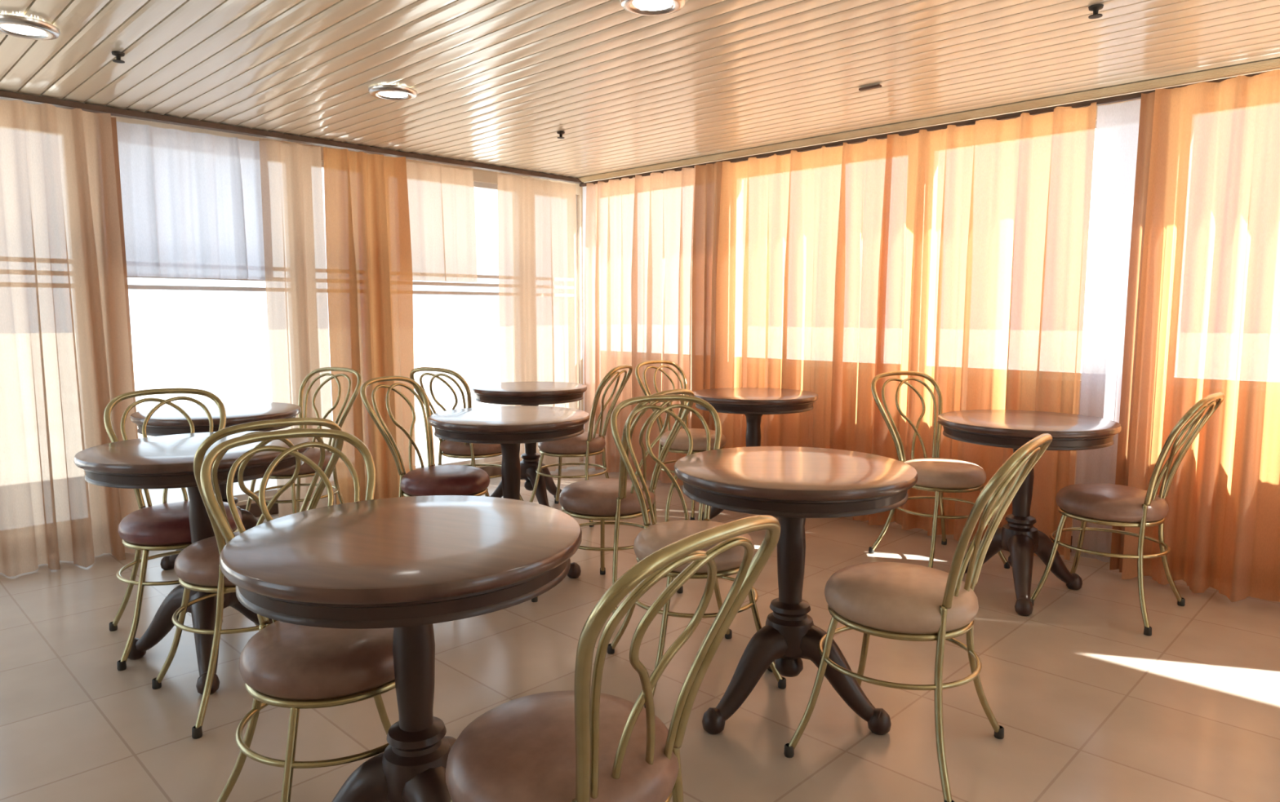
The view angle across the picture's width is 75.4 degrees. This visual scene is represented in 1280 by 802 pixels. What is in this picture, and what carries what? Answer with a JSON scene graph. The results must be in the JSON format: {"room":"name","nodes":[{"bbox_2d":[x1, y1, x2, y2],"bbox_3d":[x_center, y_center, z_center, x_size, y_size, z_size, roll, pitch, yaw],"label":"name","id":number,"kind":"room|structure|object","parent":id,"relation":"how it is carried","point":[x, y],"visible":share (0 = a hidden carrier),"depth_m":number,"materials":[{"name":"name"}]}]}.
{"room":"cafe","nodes":[
{"label":"cafe","id":0,"kind":"room"},
{"bbox_2d":[111,115,583,506],"bbox_3d":[-3.227,-0.316,3.788,0.150,2.180,8.100,6,9,44],"label":"wall","id":1,"kind":"structure","parent":0,"point":[479,175],"depth_m":5.84,"materials":[{"name":"beige paint"}]},
{"bbox_2d":[127,275,277,508],"bbox_3d":[-2.387,-0.404,4.612,0.050,1.980,0.960,6,9,44],"label":"window","id":2,"kind":"structure","parent":1,"relation":"in","point":[240,496],"depth_m":4.57,"materials":[{"name":"clear glass"}]},
{"bbox_2d":[321,161,327,283],"bbox_3d":[-1.855,-0.462,5.152,0.050,1.980,0.400,6,9,44],"label":"window","id":3,"kind":"structure","parent":1,"relation":"in","point":[322,162],"depth_m":4.97,"materials":[{"name":"clear glass"}]},
{"bbox_2d":[237,464,501,517],"bbox_3d":[-3.201,0.739,3.806,0.020,0.080,7.700,6,9,44],"label":"baseboard","id":4,"kind":"structure","parent":1,"relation":"attached to","point":[255,509],"depth_m":4.86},
{"bbox_2d":[413,181,502,469],"bbox_3d":[-1.260,-0.527,5.756,0.050,1.980,1.100,6,9,44],"label":"window","id":5,"kind":"structure","parent":1,"relation":"in","point":[476,184],"depth_m":5.80,"materials":[{"name":"clear glass"}]},
{"bbox_2d":[575,195,578,358],"bbox_3d":[-0.661,-0.592,6.363,0.050,1.980,0.450,6,9,44],"label":"window","id":6,"kind":"structure","parent":1,"relation":"in","point":[575,195],"depth_m":6.42,"materials":[{"name":"clear glass"}]},
{"bbox_2d":[0,461,1279,801],"bbox_3d":[-0.031,1.162,0.796,9.200,0.120,8.200,6,9,44],"label":"floor","id":7,"kind":"structure","parent":0,"point":[1090,707],"depth_m":2.56,"materials":[{"name":"beige tile"}]},
{"bbox_2d":[103,387,258,671],"bbox_3d":[-1.693,0.415,3.045,0.471,0.886,0.554,-4,8,-35],"label":"chair","id":8,"kind":"object","parent":7,"relation":"on","point":[165,526],"visible":0.65,"depth_m":2.92,"materials":[{"name":"gold metal"}]},
{"bbox_2d":[73,431,310,695],"bbox_3d":[-1.462,0.516,2.786,0.688,0.740,0.688,4,7,34],"label":"pedestal table","id":9,"kind":"object","parent":7,"relation":"on","point":[159,462],"visible":0.52,"depth_m":2.64,"materials":[{"name":"brown wood"}]},
{"bbox_2d":[129,402,301,570],"bbox_3d":[-1.907,0.408,3.790,0.688,0.740,0.688,3,7,29],"label":"pedestal table","id":10,"kind":"object","parent":7,"relation":"on","point":[167,420],"visible":0.3,"depth_m":3.62,"materials":[{"name":"brown wood"}]},
{"bbox_2d":[151,417,343,739],"bbox_3d":[-1.183,0.470,2.531,0.471,0.886,0.554,-6,8,-43],"label":"chair","id":11,"kind":"object","parent":7,"relation":"on","point":[197,567],"visible":0.52,"depth_m":2.39,"materials":[{"name":"metal"}]},
{"bbox_2d":[200,428,395,801],"bbox_3d":[-0.726,0.536,1.917,0.471,0.886,0.554,-5,8,-38],"label":"chair","id":12,"kind":"object","parent":7,"relation":"on","point":[295,668],"visible":0.67,"depth_m":1.76,"materials":[{"name":"metal"}]},
{"bbox_2d":[245,367,361,514],"bbox_3d":[-1.739,0.284,4.266,0.471,0.886,0.554,3,7,24],"label":"chair","id":13,"kind":"object","parent":7,"relation":"on","point":[313,454],"visible":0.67,"depth_m":4.32,"materials":[{"name":"metal"}]},
{"bbox_2d":[219,495,582,801],"bbox_3d":[-0.462,0.631,1.706,0.688,0.740,0.688,3,7,24],"label":"pedestal table","id":14,"kind":"object","parent":7,"relation":"on","point":[410,565],"visible":0.91,"depth_m":1.57,"materials":[{"name":"brown wood"}]},
{"bbox_2d":[360,376,489,497],"bbox_3d":[-0.928,0.340,3.747,0.554,0.886,0.471,3,7,24],"label":"chair","id":15,"kind":"object","parent":7,"relation":"on","point":[431,480],"visible":0.79,"depth_m":3.66,"materials":[{"name":"metal"}]},
{"bbox_2d":[409,367,523,501],"bbox_3d":[-0.985,0.234,4.726,0.471,0.886,0.554,4,7,30],"label":"chair","id":16,"kind":"object","parent":7,"relation":"on","point":[449,449],"visible":0.52,"depth_m":4.59,"materials":[{"name":"metal"}]},
{"bbox_2d":[427,405,589,578],"bbox_3d":[-0.562,0.426,3.621,0.688,0.740,0.688,-5,8,-40],"label":"pedestal table","id":17,"kind":"object","parent":7,"relation":"on","point":[510,427],"visible":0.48,"depth_m":3.43,"materials":[{"name":"brown wood"}]},
{"bbox_2d":[471,382,586,507],"bbox_3d":[-0.661,0.279,4.998,0.688,0.740,0.688,4,7,32],"label":"pedestal table","id":18,"kind":"object","parent":7,"relation":"on","point":[517,393],"visible":0.75,"depth_m":4.85,"materials":[{"name":"brown wood"}]},
{"bbox_2d":[528,364,632,527],"bbox_3d":[-0.342,0.227,4.798,0.554,0.886,0.471,2,6,19],"label":"chair","id":19,"kind":"object","parent":7,"relation":"on","point":[587,444],"visible":0.89,"depth_m":4.68,"materials":[{"name":"metal"}]},
{"bbox_2d":[444,515,780,801],"bbox_3d":[-0.086,0.594,1.371,0.554,0.886,0.471,5,8,41],"label":"chair","id":20,"kind":"object","parent":7,"relation":"on","point":[580,744],"visible":1,"depth_m":1.29,"materials":[{"name":"metal"}]},
{"bbox_2d":[531,388,694,614],"bbox_3d":[-0.089,0.380,3.372,0.554,0.886,0.471,4,8,36],"label":"chair","id":21,"kind":"object","parent":7,"relation":"on","point":[603,500],"visible":0.65,"depth_m":3.26,"materials":[{"name":"metal"}]},
{"bbox_2d":[635,360,726,519],"bbox_3d":[0.275,0.208,4.972,0.471,0.886,0.554,-6,8,-43],"label":"chair","id":22,"kind":"object","parent":7,"relation":"on","point":[680,445],"visible":0.46,"depth_m":4.92,"materials":[{"name":"metal"}]},
{"bbox_2d":[607,395,786,708],"bbox_3d":[0.158,0.446,2.755,0.471,0.886,0.554,-2,6,-17],"label":"chair","id":23,"kind":"object","parent":7,"relation":"on","point":[653,538],"visible":0.61,"depth_m":2.81,"materials":[{"name":"metal"}]},
{"bbox_2d":[693,387,817,520],"bbox_3d":[0.623,0.325,4.568,0.688,0.740,0.688,5,8,39],"label":"pedestal table","id":24,"kind":"object","parent":7,"relation":"on","point":[752,402],"visible":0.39,"depth_m":4.36,"materials":[{"name":"brown wood"}]},
{"bbox_2d":[674,446,917,735],"bbox_3d":[0.443,0.553,2.439,0.688,0.740,0.688,0,6,0],"label":"pedestal table","id":25,"kind":"object","parent":7,"relation":"on","point":[793,485],"visible":0.98,"depth_m":2.35,"materials":[{"name":"brown wood"}]},
{"bbox_2d":[783,433,1052,801],"bbox_3d":[0.743,0.507,2.184,0.554,0.886,0.471,5,8,37],"label":"chair","id":26,"kind":"object","parent":7,"relation":"on","point":[894,601],"visible":1,"depth_m":2.09,"materials":[{"name":"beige metal"}]},
{"bbox_2d":[868,371,1009,568],"bbox_3d":[1.401,0.316,3.962,0.471,0.886,0.554,-2,7,-20],"label":"chair","id":27,"kind":"object","parent":7,"relation":"on","point":[936,474],"visible":0.91,"depth_m":3.95,"materials":[{"name":"metal"}]},
{"bbox_2d":[937,409,1121,616],"bbox_3d":[1.596,0.443,3.466,0.688,0.740,0.688,-1,6,-11],"label":"pedestal table","id":28,"kind":"object","parent":7,"relation":"on","point":[1003,428],"visible":0.86,"depth_m":3.35,"materials":[{"name":"brown wood"}]},
{"bbox_2d":[1030,392,1225,635],"bbox_3d":[1.921,0.391,3.265,0.471,0.886,0.554,-6,8,-43],"label":"chair","id":29,"kind":"object","parent":7,"relation":"on","point":[1106,504],"visible":1,"depth_m":3.17,"materials":[{"name":"metal"}]},
{"bbox_2d":[0,0,1279,184],"bbox_3d":[-0.031,-1.114,0.552,9.100,0.143,8.100,6,9,44],"label":"ceiling","id":30,"kind":"structure","parent":0,"point":[495,82],"depth_m":3.23,"materials":[{"name":"beige metal"}]},
{"bbox_2d":[0,14,60,39],"bbox_3d":[-2.100,-1.269,2.820,0.208,0.022,0.208,6,9,44],"label":"recessed light","id":31,"kind":"object","parent":30,"relation":"in","point":[18,26],"visible":1,"depth_m":2.81,"materials":[{"name":"silver metal"}]},
{"bbox_2d":[0,23,45,35],"bbox_3d":[-2.100,-1.270,2.820,0.124,0.008,0.124,6,9,44],"label":"diffuser","id":32,"kind":"object","parent":31,"relation":"attached to","point":[12,29],"depth_m":2.83,"materials":[{"name":"white"}]},
{"bbox_2d":[111,51,124,63],"bbox_3d":[-1.971,-1.298,3.129,0.044,0.034,0.044,6,9,44],"label":"sprinkler","id":33,"kind":"object","parent":30,"relation":"attached to","point":[118,55],"visible":1,"depth_m":3.12,"materials":[{"name":"metal"}]},
{"bbox_2d":[0,90,583,183],"bbox_3d":[-3.092,-1.329,3.406,0.065,0.027,7.600,6,9,44],"label":"rail","id":34,"kind":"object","parent":30,"relation":"attached to","point":[7,95],"depth_m":4.44,"materials":[{"name":"metal"}]},
{"bbox_2d":[0,99,142,577],"bbox_3d":[-2.687,-0.281,3.760,0.249,2.104,0.632,6,9,44],"label":"curtain","id":35,"kind":"object","parent":34,"relation":"hanging from","point":[64,349],"visible":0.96,"depth_m":3.81,"materials":[{"name":"beige fabric"}]},
{"bbox_2d":[111,117,142,491],"bbox_3d":[-2.542,-0.320,4.066,0.049,2.090,0.072,6,9,44],"label":"curtain","id":36,"kind":"object","parent":34,"relation":"hanging from","point":[113,122],"visible":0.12,"depth_m":4.03,"materials":[{"name":"brown fabric"}]},
{"bbox_2d":[116,121,265,279],"bbox_3d":[-2.330,-1.019,4.294,0.106,0.750,0.800,6,9,44],"label":"roller blind","id":37,"kind":"object","parent":34,"relation":"hanging from","point":[192,202],"visible":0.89,"depth_m":4.32,"materials":[{"name":"white fabric"}]},
{"bbox_2d":[258,139,335,517],"bbox_3d":[-1.926,-0.387,4.688,0.082,2.090,0.331,6,9,44],"label":"curtain","id":38,"kind":"object","parent":34,"relation":"hanging from","point":[291,176],"visible":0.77,"depth_m":4.67,"materials":[{"name":"beige fabric"}]},
{"bbox_2d":[323,146,415,504],"bbox_3d":[-1.607,-0.415,4.947,0.174,2.090,0.491,6,9,44],"label":"curtain","id":39,"kind":"object","parent":34,"relation":"hanging from","point":[368,246],"visible":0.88,"depth_m":4.94,"materials":[{"name":"brown fabric"}]},
{"bbox_2d":[405,161,477,282],"bbox_3d":[-1.299,-1.138,5.316,0.068,0.730,0.555,6,9,44],"label":"roller blind","id":40,"kind":"object","parent":34,"relation":"hanging from","point":[441,200],"visible":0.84,"depth_m":5.34,"materials":[{"name":"white fabric"}]},
{"bbox_2d":[497,173,579,471],"bbox_3d":[-0.715,-0.520,5.932,0.078,2.090,0.688,6,9,44],"label":"curtain","id":41,"kind":"object","parent":34,"relation":"hanging from","point":[537,232],"visible":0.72,"depth_m":5.91,"materials":[{"name":"fabric"}]},
{"bbox_2d":[368,84,417,100],"bbox_3d":[-1.090,-1.359,3.655,0.208,0.022,0.208,6,9,44],"label":"recessed light","id":42,"kind":"object","parent":30,"relation":"in","point":[385,91],"visible":1,"depth_m":3.62,"materials":[{"name":"silver metal"}]},
{"bbox_2d":[378,91,407,97],"bbox_3d":[-1.090,-1.359,3.655,0.124,0.008,0.124,6,9,44],"label":"diffuser","id":43,"kind":"object","parent":42,"relation":"attached to","point":[381,94],"depth_m":3.67,"materials":[{"name":"white"}]},
{"bbox_2d":[556,131,564,138],"bbox_3d":[-0.430,-1.445,4.501,0.044,0.034,0.044,6,9,44],"label":"sprinkler","id":44,"kind":"object","parent":30,"relation":"attached to","point":[560,133],"visible":1,"depth_m":4.49,"materials":[{"name":"metal"}]},
{"bbox_2d":[582,186,586,463],"bbox_3d":[-0.360,-0.552,6.230,0.191,2.090,0.026,6,9,44],"label":"sheer curtain","id":45,"kind":"object","parent":30,"relation":"hanging from","point":[584,188],"visible":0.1,"depth_m":6.23,"materials":[{"name":"white fabric"}]},
{"bbox_2d":[619,0,686,16],"bbox_3d":[0.040,-1.243,2.582,0.208,0.022,0.208,6,9,44],"label":"recessed light","id":46,"kind":"object","parent":30,"relation":"in","point":[642,7],"visible":1,"depth_m":2.60,"materials":[{"name":"silver metal"}]},
{"bbox_2d":[633,0,672,10],"bbox_3d":[0.040,-1.244,2.582,0.124,0.008,0.124,6,9,44],"label":"diffuser","id":47,"kind":"object","parent":46,"relation":"attached to","point":[638,5],"depth_m":2.60,"materials":[{"name":"white"}]},
{"bbox_2d":[858,84,881,91],"bbox_3d":[0.999,-1.360,3.594,0.100,0.010,0.024,6,9,44],"label":"clip","id":48,"kind":"object","parent":30,"relation":"attached to","point":[878,86],"visible":1,"depth_m":3.59,"materials":[{"name":"black metal"}]},
{"bbox_2d":[579,71,1269,186],"bbox_3d":[2.632,-1.273,3.124,8.600,0.022,0.030,6,9,44],"label":"rail","id":49,"kind":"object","parent":30,"relation":"attached to","point":[1134,95],"depth_m":4.21,"materials":[{"name":"black metal"}]},
{"bbox_2d":[584,165,695,485],"bbox_3d":[-0.008,-0.501,5.755,1.044,2.090,0.136,6,9,44],"label":"curtain","id":50,"kind":"object","parent":49,"relation":"hanging from","point":[639,229],"visible":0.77,"depth_m":5.74,"materials":[{"name":"fabric"}]},
{"bbox_2d":[691,161,722,454],"bbox_3d":[0.437,-0.454,5.308,0.107,2.090,0.202,-5,8,-39],"label":"curtain","id":51,"kind":"object","parent":49,"relation":"hanging from","point":[708,181],"visible":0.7,"depth_m":5.30,"materials":[{"name":"brown fabric"}]},
{"bbox_2d":[714,137,887,521],"bbox_3d":[0.919,-0.405,4.854,1.134,2.090,0.189,6,9,44],"label":"curtain","id":52,"kind":"object","parent":49,"relation":"hanging from","point":[799,233],"visible":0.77,"depth_m":4.82,"materials":[{"name":"orange fabric"}]},
{"bbox_2d":[868,102,1097,560],"bbox_3d":[1.671,-0.329,4.143,1.009,2.090,0.174,6,9,44],"label":"curtain","id":53,"kind":"object","parent":49,"relation":"hanging from","point":[983,258],"visible":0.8,"depth_m":4.10,"materials":[{"name":"orange fabric"}]},
{"bbox_2d":[1109,91,1155,572],"bbox_3d":[2.167,-0.273,3.627,0.073,2.090,0.057,6,9,44],"label":"curtain","id":54,"kind":"object","parent":49,"relation":"hanging from","point":[1147,102],"visible":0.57,"depth_m":3.62,"materials":[{"name":"brown fabric"}]},
{"bbox_2d":[1121,69,1279,602],"bbox_3d":[2.826,-0.198,2.921,0.226,2.090,1.880,-6,9,-44],"label":"curtain","id":55,"kind":"object","parent":49,"relation":"hanging from","point":[1209,323],"visible":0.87,"depth_m":3.40,"materials":[{"name":"orange fabric"}]},
{"bbox_2d":[577,57,1279,182],"bbox_3d":[2.620,-1.299,3.087,8.570,0.027,0.050,6,9,44],"label":"rail","id":56,"kind":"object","parent":30,"relation":"attached to","point":[1274,64],"depth_m":4.01,"materials":[{"name":"beige metal"}]},
{"bbox_2d":[1088,4,1103,18],"bbox_3d":[1.460,-1.247,2.652,0.044,0.034,0.044,6,9,44],"label":"sprinkler","id":57,"kind":"object","parent":30,"relation":"attached to","point":[1095,8],"visible":1,"depth_m":2.64,"materials":[{"name":"metal"}]},
{"bbox_2d":[1071,99,1141,563],"bbox_3d":[2.161,-0.290,3.782,0.241,2.090,0.035,6,9,44],"label":"window","id":58,"kind":"structure","parent":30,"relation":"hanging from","point":[1117,124],"depth_m":3.79,"materials":[{"name":"glass"}]},
{"bbox_2d":[585,98,1141,536],"bbox_3d":[2.751,-0.284,3.496,9.100,2.180,0.150,6,9,44],"label":"wall","id":59,"kind":"structure","parent":0,"point":[1137,99],"depth_m":4.03,"materials":[{"name":"beige paint"}]},
{"bbox_2d":[1080,120,1097,380],"bbox_3d":[1.966,-0.736,4.194,1.080,1.230,0.050,6,9,44],"label":"window","id":60,"kind":"structure","parent":59,"relation":"in","point":[1095,121],"depth_m":4.00,"materials":[{"name":"clear glass"}]},
{"label":"outside","id":61,"kind":"structure","parent":0,"visible":0},
{"bbox_2d":[131,326,1084,506],"bbox_3d":[-0.441,0.755,6.367,120.000,0.200,120.000,6,9,44],"label":"ground","id":62,"kind":"structure","parent":61,"point":[232,366],"depth_m":20.63,"materials":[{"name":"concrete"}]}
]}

